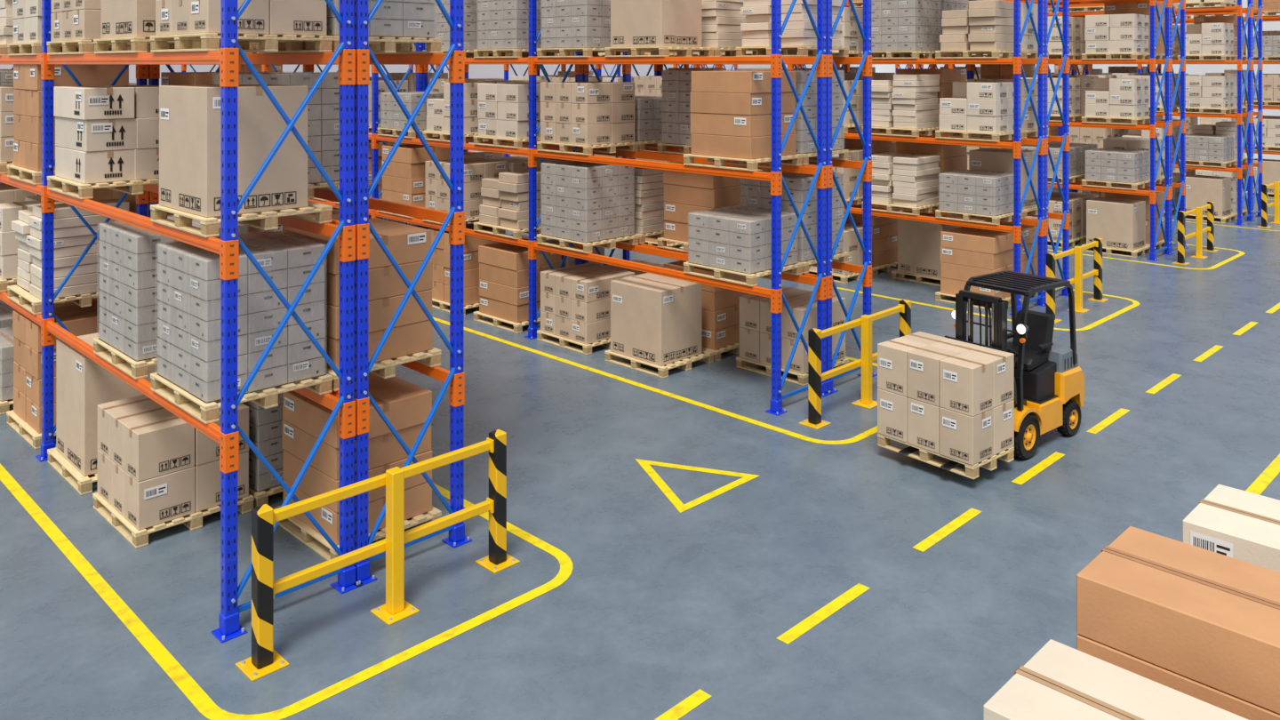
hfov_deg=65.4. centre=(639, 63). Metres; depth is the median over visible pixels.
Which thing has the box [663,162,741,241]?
cardboard boxes
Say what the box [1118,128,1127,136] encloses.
cardboard boxes
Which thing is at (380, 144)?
cardboard boxes
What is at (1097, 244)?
barrier
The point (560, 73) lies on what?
cartons
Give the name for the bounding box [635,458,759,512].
floor marking
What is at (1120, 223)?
cardboard box
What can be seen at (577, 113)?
cardboard boxes
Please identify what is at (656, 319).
cardboard box
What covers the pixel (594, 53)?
wooden pallet
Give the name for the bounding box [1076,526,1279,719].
cardboard boxes
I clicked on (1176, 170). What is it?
cardboard boxes
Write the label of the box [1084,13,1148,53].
cardboard boxes
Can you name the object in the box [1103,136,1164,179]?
cardboard boxes
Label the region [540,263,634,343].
cardboard boxes
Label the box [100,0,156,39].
cardboard box
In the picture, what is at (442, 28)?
boxes
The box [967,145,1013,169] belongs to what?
cartons
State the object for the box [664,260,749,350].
cardboard boxes
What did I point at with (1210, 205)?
barrier
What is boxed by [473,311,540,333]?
wooden pallet
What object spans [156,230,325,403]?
boxes
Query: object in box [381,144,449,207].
cardboard boxes
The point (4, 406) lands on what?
wooden pallet
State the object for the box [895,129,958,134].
wooden pallet
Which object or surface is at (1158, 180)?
wooden pallet
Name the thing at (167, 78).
cardboard boxes
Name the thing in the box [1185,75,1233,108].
cardboard boxes
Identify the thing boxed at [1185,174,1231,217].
cardboard box
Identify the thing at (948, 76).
cardboard boxes
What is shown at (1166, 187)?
rack
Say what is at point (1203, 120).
cardboard boxes
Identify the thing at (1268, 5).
cardboard boxes
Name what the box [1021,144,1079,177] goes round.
boxes
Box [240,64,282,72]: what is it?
cardboard boxes
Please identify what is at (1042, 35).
rack
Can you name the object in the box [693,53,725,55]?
wooden pallet
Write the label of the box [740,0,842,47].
cartons
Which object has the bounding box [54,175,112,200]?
cardboard boxes
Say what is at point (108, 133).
cardboard boxes
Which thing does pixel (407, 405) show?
cardboard boxes
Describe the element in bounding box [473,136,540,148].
wooden pallet
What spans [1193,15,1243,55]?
cardboard boxes
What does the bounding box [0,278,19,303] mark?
cardboard boxes
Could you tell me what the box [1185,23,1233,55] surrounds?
cardboard boxes
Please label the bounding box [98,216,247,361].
boxes
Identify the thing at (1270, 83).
cardboard boxes
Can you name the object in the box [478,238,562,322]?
cardboard boxes
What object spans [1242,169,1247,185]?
cardboard boxes
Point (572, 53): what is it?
wooden pallet
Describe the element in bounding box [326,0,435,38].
boxes
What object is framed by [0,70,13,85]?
boxes
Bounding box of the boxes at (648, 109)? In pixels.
[634,96,662,141]
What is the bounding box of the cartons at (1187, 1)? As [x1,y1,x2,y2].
[1185,0,1233,2]
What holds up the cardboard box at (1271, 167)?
on the wooden pallet
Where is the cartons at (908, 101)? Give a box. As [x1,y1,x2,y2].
[871,74,939,128]
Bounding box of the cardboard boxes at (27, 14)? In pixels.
[12,0,41,43]
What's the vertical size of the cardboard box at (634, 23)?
1.050 m
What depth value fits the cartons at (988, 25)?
18.11 m
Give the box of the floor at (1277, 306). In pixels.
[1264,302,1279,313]
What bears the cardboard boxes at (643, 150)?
on the wooden pallet
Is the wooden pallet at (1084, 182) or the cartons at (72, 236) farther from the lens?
the wooden pallet at (1084, 182)
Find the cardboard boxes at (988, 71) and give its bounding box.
[980,64,1035,79]
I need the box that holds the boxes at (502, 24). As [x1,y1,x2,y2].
[477,0,541,49]
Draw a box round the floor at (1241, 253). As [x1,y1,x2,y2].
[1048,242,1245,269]
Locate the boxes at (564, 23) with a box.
[541,0,610,48]
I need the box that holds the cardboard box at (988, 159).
[968,147,1037,208]
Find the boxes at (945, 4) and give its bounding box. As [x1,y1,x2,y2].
[940,0,967,34]
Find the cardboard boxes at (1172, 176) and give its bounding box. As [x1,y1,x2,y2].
[1144,176,1173,210]
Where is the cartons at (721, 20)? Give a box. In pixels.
[701,0,748,47]
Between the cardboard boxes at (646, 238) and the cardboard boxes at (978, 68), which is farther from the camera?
the cardboard boxes at (978, 68)
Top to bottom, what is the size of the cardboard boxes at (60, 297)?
1.240 m
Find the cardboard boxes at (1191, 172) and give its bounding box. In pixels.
[1189,168,1195,175]
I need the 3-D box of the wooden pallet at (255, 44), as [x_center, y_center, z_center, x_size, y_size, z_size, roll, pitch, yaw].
[-3.817,-0.174,10.650,1.200,0.144,1.100,0,0,45]
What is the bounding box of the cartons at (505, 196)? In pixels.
[479,168,541,229]
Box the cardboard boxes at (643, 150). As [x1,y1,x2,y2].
[635,150,682,163]
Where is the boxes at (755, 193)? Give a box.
[740,169,843,262]
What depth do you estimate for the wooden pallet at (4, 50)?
12.53 m
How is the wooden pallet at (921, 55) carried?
on the rack at (1042, 35)
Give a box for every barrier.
[235,429,519,681]
[799,299,911,429]
[1045,237,1108,323]
[1172,201,1218,264]
[1256,181,1279,228]
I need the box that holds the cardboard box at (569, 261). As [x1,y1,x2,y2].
[545,239,604,267]
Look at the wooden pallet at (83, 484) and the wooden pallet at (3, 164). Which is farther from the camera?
the wooden pallet at (3, 164)
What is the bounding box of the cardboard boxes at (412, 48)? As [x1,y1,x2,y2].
[409,42,415,51]
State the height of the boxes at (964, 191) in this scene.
0.690 m
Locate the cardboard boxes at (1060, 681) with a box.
[983,639,1247,719]
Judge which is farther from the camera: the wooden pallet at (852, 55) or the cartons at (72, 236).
the wooden pallet at (852, 55)
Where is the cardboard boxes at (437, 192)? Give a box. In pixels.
[425,157,507,218]
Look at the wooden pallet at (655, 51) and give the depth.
14.43 m
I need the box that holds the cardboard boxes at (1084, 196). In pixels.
[1048,190,1098,236]
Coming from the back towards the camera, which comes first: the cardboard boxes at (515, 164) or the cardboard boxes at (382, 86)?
the cardboard boxes at (382, 86)
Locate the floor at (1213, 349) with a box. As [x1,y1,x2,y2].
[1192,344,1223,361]
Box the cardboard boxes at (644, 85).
[633,75,663,96]
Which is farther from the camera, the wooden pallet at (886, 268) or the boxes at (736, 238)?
the wooden pallet at (886, 268)
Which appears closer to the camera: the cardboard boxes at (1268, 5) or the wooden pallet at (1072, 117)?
the wooden pallet at (1072, 117)
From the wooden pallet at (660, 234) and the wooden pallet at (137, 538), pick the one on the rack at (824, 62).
the wooden pallet at (660, 234)
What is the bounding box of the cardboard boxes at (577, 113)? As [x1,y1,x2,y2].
[540,81,634,145]
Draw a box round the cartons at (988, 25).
[939,0,1013,50]
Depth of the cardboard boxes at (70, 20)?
10.41 m
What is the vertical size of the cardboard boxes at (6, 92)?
0.945 m
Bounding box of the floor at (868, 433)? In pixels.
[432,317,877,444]
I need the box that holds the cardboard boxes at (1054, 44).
[1026,16,1079,54]
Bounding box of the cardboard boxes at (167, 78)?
[160,72,280,85]
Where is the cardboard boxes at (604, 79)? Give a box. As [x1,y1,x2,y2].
[601,76,633,82]
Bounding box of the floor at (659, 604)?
[0,184,1279,719]
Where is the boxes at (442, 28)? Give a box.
[434,0,478,50]
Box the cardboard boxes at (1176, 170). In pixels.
[1173,168,1189,175]
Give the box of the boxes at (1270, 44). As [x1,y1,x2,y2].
[1253,35,1279,56]
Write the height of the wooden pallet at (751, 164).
0.144 m
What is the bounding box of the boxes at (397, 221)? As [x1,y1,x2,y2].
[385,218,432,229]
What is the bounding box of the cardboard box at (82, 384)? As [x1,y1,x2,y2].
[56,332,170,476]
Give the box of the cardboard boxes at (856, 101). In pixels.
[843,80,863,125]
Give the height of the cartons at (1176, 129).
1.029 m
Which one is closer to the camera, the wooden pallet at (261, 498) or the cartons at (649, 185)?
the wooden pallet at (261, 498)
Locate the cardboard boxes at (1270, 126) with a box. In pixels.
[1253,117,1279,146]
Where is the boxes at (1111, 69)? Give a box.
[1108,66,1147,73]
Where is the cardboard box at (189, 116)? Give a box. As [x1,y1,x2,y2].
[159,84,308,217]
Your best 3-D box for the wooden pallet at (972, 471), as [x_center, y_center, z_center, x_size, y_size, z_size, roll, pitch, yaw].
[3.343,4.198,10.957,0.800,0.144,1.200,0,0,-40]
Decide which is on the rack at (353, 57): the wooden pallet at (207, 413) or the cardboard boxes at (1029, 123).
the wooden pallet at (207, 413)
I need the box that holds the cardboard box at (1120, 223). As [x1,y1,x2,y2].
[1086,197,1145,250]
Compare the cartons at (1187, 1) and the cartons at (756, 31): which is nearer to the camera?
the cartons at (756, 31)
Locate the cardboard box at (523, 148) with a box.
[512,147,528,157]
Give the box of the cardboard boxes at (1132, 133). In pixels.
[1121,126,1173,156]
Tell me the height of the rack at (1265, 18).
7.304 m
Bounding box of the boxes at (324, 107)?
[214,72,339,183]
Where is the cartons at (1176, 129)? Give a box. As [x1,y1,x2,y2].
[1156,119,1180,155]
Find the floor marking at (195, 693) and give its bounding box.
[0,464,572,719]
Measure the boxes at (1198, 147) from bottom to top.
0.690 m
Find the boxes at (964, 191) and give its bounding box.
[939,169,1013,215]
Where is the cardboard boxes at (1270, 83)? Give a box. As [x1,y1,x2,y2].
[1253,74,1279,101]
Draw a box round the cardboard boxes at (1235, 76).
[1233,75,1244,107]
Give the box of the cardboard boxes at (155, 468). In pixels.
[97,388,248,529]
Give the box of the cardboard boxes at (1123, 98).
[1085,78,1149,118]
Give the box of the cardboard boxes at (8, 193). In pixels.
[0,183,39,203]
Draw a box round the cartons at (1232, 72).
[1205,69,1247,99]
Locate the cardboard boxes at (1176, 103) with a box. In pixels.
[1135,73,1180,105]
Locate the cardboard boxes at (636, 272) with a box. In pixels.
[605,259,663,275]
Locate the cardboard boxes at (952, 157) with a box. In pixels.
[896,141,967,197]
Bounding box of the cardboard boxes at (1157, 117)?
[1155,115,1189,135]
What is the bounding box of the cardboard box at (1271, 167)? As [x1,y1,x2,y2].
[1253,158,1279,193]
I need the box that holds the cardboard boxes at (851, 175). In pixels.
[806,147,871,199]
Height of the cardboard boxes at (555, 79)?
0.880 m
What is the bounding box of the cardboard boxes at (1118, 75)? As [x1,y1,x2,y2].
[1102,72,1137,78]
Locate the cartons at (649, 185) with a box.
[633,167,663,233]
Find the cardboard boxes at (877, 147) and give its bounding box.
[843,137,895,154]
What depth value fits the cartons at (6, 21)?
12.63 m
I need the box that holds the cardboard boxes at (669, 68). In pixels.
[668,67,725,70]
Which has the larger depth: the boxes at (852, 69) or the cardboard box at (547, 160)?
the boxes at (852, 69)
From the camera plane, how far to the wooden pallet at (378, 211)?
18.92 m
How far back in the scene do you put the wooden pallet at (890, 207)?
19.26 m
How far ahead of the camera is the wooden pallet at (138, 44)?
9.46 m
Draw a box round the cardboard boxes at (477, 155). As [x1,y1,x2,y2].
[464,152,503,159]
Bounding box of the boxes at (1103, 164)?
[1085,148,1148,183]
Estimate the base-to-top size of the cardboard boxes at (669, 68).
1.140 m
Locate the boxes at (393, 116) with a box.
[380,91,443,130]
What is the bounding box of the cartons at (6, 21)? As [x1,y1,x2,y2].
[0,0,13,44]
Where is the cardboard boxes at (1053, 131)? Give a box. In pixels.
[1048,125,1058,143]
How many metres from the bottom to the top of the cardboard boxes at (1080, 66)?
1.240 m
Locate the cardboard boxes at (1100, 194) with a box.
[1082,190,1104,197]
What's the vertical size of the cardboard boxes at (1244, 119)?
1.240 m
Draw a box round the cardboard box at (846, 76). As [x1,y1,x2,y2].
[843,72,895,86]
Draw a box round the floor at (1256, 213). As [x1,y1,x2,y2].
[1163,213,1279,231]
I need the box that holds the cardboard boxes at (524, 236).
[510,234,548,239]
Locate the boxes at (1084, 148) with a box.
[1048,142,1097,174]
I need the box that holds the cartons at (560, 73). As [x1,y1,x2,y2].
[548,71,593,77]
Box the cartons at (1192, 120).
[1188,116,1198,134]
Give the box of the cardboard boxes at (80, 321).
[12,297,99,433]
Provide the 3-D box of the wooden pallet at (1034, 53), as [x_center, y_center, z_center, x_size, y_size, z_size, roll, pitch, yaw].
[7.103,-0.174,19.330,1.200,0.144,1.100,0,0,45]
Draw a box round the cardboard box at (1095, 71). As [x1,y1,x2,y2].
[1092,68,1102,74]
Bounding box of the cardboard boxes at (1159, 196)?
[1104,192,1164,244]
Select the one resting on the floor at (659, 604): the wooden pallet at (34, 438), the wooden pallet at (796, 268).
the wooden pallet at (34, 438)
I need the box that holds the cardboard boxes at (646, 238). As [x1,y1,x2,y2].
[645,237,673,244]
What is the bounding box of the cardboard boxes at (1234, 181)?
[1231,177,1244,213]
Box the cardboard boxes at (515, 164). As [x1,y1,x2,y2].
[486,156,528,171]
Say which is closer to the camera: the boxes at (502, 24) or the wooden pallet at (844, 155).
the wooden pallet at (844, 155)
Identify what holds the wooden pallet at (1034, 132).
on the rack at (1042, 35)
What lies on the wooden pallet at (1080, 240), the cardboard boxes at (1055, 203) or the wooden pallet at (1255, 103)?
the cardboard boxes at (1055, 203)
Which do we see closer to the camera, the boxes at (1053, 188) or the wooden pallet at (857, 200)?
the wooden pallet at (857, 200)
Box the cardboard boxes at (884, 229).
[843,204,898,267]
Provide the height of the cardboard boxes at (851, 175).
0.945 m
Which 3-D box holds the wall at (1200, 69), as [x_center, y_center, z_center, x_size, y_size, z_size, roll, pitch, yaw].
[27.535,-0.350,41.055,0.200,9.500,41.120,0,0,-45]
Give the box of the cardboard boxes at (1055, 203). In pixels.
[1026,195,1080,241]
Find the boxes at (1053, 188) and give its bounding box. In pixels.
[1048,187,1058,191]
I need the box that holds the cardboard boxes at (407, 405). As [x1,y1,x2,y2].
[282,372,431,544]
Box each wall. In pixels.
[0,5,875,155]
[875,0,1279,159]
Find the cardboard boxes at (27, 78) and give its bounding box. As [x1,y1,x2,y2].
[13,64,128,171]
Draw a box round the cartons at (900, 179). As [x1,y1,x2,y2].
[871,152,940,207]
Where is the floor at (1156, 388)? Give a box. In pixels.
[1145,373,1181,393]
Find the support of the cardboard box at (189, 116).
on the wooden pallet at (210, 227)
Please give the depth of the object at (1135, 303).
17.91 m
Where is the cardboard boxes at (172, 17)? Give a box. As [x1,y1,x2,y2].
[155,0,326,35]
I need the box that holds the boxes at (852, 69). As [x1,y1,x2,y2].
[832,67,875,72]
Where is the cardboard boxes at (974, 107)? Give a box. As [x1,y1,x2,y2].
[939,81,1013,133]
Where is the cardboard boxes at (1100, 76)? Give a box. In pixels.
[1074,74,1116,78]
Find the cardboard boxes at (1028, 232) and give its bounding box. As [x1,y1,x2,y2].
[985,220,1037,275]
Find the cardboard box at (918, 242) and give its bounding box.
[897,210,962,278]
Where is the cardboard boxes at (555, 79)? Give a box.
[548,77,601,81]
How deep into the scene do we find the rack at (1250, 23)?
27.99 m
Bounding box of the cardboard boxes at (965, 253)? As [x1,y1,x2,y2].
[939,226,1013,298]
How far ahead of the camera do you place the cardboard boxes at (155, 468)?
9.41 m
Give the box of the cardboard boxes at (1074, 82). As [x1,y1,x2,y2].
[1020,77,1079,115]
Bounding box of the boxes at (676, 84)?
[662,70,747,145]
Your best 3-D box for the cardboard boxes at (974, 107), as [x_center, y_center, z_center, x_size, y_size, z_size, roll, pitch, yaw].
[6.309,0.785,18.530,1.024,0.900,1.117,0,0,-45]
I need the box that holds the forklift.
[898,270,1084,470]
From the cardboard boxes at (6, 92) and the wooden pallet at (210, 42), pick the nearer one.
the wooden pallet at (210, 42)
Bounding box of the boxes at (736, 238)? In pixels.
[688,205,797,274]
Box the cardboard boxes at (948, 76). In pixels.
[896,68,966,103]
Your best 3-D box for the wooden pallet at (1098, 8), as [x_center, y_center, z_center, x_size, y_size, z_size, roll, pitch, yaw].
[13.867,-1.656,30.575,1.200,0.144,1.100,0,0,44]
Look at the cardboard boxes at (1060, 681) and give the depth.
3.72 m
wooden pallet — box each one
[0,44,94,55]
[0,161,13,174]
[0,277,16,292]
[0,399,13,415]
[6,164,55,184]
[6,409,55,448]
[7,42,129,55]
[7,284,99,314]
[46,40,131,55]
[47,176,159,199]
[47,447,97,495]
[92,337,157,379]
[92,492,254,548]
[93,37,253,54]
[150,32,332,53]
[150,200,332,237]
[150,372,332,423]
[246,42,259,54]
[248,485,283,507]
[274,505,441,560]
[278,35,441,54]
[308,181,339,199]
[312,346,441,391]
[368,125,390,132]
[377,128,438,138]
[377,210,413,217]
[422,131,488,143]
[423,216,479,227]
[432,297,479,315]
[440,49,510,58]
[473,48,559,57]
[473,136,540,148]
[473,222,541,239]
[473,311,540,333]
[492,52,558,56]
[527,51,575,56]
[536,48,628,57]
[536,141,638,155]
[536,233,638,253]
[536,329,610,354]
[592,50,650,55]
[604,46,714,56]
[604,349,714,378]
[616,139,678,151]
[624,230,663,243]
[644,53,694,55]
[645,240,683,247]
[657,143,691,154]
[657,237,688,252]
[669,47,757,56]
[683,153,802,171]
[683,261,802,286]
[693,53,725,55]
[701,342,739,361]
[736,46,848,56]
[736,356,848,385]
[781,149,848,165]
[790,251,848,273]
[808,268,874,283]
[832,51,874,57]
[838,54,899,57]
[843,124,874,133]
[843,196,863,207]
[849,1,863,7]
[861,50,944,58]
[861,126,944,136]
[861,201,939,215]
[872,261,897,275]
[877,432,1014,479]
[891,269,940,286]
[895,53,960,57]
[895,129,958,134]
[935,49,1023,58]
[935,130,1023,141]
[935,209,1023,224]
[935,290,1023,310]
[960,54,1013,56]
[970,50,1048,58]
[974,128,1048,138]
[1022,204,1048,217]
[1026,53,1081,59]
[1048,114,1083,121]
[1048,174,1082,183]
[1048,236,1083,247]
[1052,55,1097,58]
[1069,6,1103,12]
[1081,53,1150,59]
[1081,116,1150,124]
[1081,178,1150,190]
[1081,243,1150,257]
[1103,53,1164,59]
[1144,176,1164,184]
[1145,239,1164,248]
[1149,105,1175,111]
[1172,15,1191,18]
[1177,1,1236,7]
[1177,55,1236,60]
[1177,107,1236,113]
[1179,159,1236,167]
[1185,213,1236,223]
[1193,13,1237,16]
[1193,55,1247,60]
[1193,106,1247,112]
[1219,157,1247,164]
[1233,209,1247,218]
[1245,10,1279,16]
[1245,101,1279,106]
[1245,145,1279,151]
[1246,191,1273,198]
[1253,56,1279,61]
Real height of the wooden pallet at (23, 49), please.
0.144 m
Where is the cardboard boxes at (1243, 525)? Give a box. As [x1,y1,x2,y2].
[1182,484,1279,572]
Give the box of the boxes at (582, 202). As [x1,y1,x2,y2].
[540,160,634,243]
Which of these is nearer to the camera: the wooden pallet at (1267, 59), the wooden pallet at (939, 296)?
the wooden pallet at (939, 296)
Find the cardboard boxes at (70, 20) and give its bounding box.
[50,0,101,41]
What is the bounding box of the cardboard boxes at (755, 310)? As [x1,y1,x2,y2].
[739,286,845,374]
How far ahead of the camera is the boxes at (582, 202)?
15.49 m
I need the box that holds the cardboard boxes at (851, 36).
[832,7,863,51]
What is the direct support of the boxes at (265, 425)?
on the wooden pallet at (261, 498)
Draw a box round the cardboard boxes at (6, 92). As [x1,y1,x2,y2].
[0,85,14,161]
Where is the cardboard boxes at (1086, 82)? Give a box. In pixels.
[1048,75,1098,113]
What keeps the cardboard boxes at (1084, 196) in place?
on the wooden pallet
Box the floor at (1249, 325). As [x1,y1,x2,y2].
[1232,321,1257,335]
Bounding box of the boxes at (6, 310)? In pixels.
[0,303,15,328]
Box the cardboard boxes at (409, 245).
[282,217,432,369]
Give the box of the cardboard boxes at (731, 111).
[690,71,796,159]
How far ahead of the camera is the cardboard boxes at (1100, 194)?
31.10 m
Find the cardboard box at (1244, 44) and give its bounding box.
[1242,37,1246,55]
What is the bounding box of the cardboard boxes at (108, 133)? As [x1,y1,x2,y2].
[53,85,159,183]
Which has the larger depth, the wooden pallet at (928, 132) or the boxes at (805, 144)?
the wooden pallet at (928, 132)
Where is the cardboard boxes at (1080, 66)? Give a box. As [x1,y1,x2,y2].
[1054,64,1092,74]
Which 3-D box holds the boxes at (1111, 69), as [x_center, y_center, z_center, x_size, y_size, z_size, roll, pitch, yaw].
[18.350,0.661,37.485,1.106,1.152,1.056,0,0,45]
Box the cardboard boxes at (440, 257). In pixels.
[428,223,505,305]
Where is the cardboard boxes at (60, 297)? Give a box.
[54,296,71,303]
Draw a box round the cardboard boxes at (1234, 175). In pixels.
[1195,169,1237,178]
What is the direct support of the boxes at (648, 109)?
on the wooden pallet
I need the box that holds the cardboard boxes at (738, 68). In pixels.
[737,68,802,70]
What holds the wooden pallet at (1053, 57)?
on the rack at (1166, 187)
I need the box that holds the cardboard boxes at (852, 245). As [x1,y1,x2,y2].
[808,223,871,275]
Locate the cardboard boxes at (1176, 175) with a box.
[1172,172,1180,207]
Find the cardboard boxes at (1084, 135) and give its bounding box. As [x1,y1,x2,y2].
[1069,126,1118,148]
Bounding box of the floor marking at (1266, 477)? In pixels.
[1245,453,1279,495]
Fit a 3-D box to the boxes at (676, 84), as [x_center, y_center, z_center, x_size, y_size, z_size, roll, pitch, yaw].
[1.083,0.661,15.550,1.106,1.152,1.056,0,0,45]
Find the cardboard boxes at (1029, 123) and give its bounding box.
[967,79,1037,130]
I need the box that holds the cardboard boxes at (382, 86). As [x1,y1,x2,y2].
[368,80,407,126]
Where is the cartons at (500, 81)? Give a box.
[478,80,552,83]
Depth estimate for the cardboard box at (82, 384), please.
10.47 m
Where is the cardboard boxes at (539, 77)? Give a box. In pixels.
[511,75,563,80]
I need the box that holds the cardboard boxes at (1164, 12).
[1163,12,1164,54]
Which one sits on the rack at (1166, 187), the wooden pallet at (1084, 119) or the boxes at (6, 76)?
the wooden pallet at (1084, 119)
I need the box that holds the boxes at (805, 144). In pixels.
[747,70,844,153]
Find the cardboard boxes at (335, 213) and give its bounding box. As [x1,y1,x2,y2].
[247,208,339,233]
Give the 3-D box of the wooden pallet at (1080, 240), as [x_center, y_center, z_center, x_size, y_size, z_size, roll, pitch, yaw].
[10.087,4.327,24.554,1.100,0.144,1.200,0,0,-45]
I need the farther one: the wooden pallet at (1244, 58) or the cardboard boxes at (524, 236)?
the wooden pallet at (1244, 58)
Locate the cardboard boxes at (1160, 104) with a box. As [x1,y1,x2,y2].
[1121,75,1164,106]
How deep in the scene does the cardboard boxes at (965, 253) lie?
18.22 m
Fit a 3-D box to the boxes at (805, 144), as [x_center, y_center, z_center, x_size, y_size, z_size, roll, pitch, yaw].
[2.203,0.661,14.430,1.106,1.152,1.056,0,0,45]
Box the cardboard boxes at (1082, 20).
[1080,17,1086,54]
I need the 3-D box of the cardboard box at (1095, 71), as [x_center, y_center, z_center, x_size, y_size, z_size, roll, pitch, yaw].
[17.181,0.710,38.555,1.039,1.050,0.879,0,0,45]
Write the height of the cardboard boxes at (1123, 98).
0.900 m
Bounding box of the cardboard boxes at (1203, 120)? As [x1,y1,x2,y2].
[1200,117,1237,124]
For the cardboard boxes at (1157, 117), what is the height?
0.900 m
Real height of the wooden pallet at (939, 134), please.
0.144 m
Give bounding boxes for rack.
[0,0,471,643]
[181,0,877,415]
[408,0,1069,314]
[588,0,1188,261]
[702,0,1263,225]
[802,16,1279,154]
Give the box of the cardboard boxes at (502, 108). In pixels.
[477,82,540,139]
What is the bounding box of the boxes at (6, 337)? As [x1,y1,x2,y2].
[0,327,14,401]
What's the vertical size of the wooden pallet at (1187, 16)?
0.144 m
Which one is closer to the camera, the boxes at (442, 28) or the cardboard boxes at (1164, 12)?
the boxes at (442, 28)
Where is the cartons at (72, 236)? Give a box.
[11,198,129,299]
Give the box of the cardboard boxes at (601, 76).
[588,75,632,77]
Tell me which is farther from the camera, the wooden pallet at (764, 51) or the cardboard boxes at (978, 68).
the cardboard boxes at (978, 68)
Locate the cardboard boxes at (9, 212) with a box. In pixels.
[0,195,63,279]
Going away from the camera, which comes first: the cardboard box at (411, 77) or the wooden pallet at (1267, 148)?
the cardboard box at (411, 77)
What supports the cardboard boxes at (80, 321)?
on the wooden pallet at (34, 438)
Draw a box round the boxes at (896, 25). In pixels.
[871,0,941,51]
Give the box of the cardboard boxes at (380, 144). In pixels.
[337,139,407,199]
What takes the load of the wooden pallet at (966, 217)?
on the rack at (1042, 35)
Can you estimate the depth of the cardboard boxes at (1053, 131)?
31.44 m
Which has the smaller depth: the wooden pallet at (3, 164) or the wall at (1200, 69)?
the wooden pallet at (3, 164)
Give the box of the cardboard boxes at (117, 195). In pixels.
[112,185,174,216]
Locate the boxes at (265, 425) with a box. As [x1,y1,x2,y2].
[242,386,284,492]
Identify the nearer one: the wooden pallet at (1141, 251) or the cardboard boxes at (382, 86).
the cardboard boxes at (382, 86)
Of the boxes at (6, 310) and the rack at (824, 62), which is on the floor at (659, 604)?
the rack at (824, 62)
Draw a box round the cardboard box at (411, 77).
[386,72,447,92]
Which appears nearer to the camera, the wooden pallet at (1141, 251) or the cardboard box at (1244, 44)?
the wooden pallet at (1141, 251)
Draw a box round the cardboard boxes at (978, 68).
[940,66,980,75]
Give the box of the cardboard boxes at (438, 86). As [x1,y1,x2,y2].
[430,78,503,92]
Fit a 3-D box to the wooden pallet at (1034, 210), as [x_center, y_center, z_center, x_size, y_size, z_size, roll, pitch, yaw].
[7.103,2.792,19.330,1.200,0.144,1.100,0,0,45]
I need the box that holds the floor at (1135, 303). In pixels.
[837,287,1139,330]
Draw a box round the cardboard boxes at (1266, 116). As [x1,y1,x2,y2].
[1256,115,1279,118]
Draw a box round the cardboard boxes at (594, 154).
[593,153,635,159]
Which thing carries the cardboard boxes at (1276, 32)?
on the wooden pallet
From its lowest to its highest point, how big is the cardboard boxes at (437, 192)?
0.945 m
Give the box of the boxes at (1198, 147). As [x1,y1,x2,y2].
[1185,134,1233,162]
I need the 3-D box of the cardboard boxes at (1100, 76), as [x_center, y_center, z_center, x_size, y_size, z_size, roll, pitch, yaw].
[13.870,0.785,30.571,1.117,0.900,1.024,0,0,45]
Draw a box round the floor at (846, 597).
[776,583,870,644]
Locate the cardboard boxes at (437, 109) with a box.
[426,81,505,134]
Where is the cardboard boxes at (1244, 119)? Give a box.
[1242,116,1247,141]
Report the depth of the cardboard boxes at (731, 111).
13.22 m
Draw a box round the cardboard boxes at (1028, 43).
[1020,2,1037,50]
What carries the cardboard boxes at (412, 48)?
on the wooden pallet
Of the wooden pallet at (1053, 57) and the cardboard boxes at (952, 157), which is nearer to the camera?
the cardboard boxes at (952, 157)
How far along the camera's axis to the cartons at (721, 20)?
15.01 m
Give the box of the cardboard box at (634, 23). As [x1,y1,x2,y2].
[610,0,701,47]
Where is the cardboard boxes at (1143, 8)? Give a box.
[1104,1,1163,53]
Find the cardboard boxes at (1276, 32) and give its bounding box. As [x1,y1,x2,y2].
[1256,30,1279,36]
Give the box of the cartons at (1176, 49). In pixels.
[1172,24,1180,55]
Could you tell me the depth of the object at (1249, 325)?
16.58 m
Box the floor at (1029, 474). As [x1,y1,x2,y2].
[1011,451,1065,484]
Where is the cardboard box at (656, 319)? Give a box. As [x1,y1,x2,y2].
[610,272,701,366]
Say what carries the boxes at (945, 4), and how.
on the wooden pallet at (921, 55)
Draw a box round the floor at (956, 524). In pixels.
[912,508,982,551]
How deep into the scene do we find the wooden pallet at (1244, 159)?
28.98 m
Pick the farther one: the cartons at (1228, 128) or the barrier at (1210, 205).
the cartons at (1228, 128)
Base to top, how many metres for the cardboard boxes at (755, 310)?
0.880 m
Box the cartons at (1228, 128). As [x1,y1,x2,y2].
[1192,120,1244,159]
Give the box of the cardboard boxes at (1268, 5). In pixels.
[1253,0,1279,11]
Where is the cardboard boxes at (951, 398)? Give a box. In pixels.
[877,331,1014,464]
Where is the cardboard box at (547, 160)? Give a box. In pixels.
[536,157,567,168]
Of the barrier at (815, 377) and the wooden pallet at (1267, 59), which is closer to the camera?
the barrier at (815, 377)
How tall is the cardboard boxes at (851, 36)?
0.900 m
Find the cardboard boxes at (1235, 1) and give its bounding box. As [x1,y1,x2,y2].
[1195,0,1237,7]

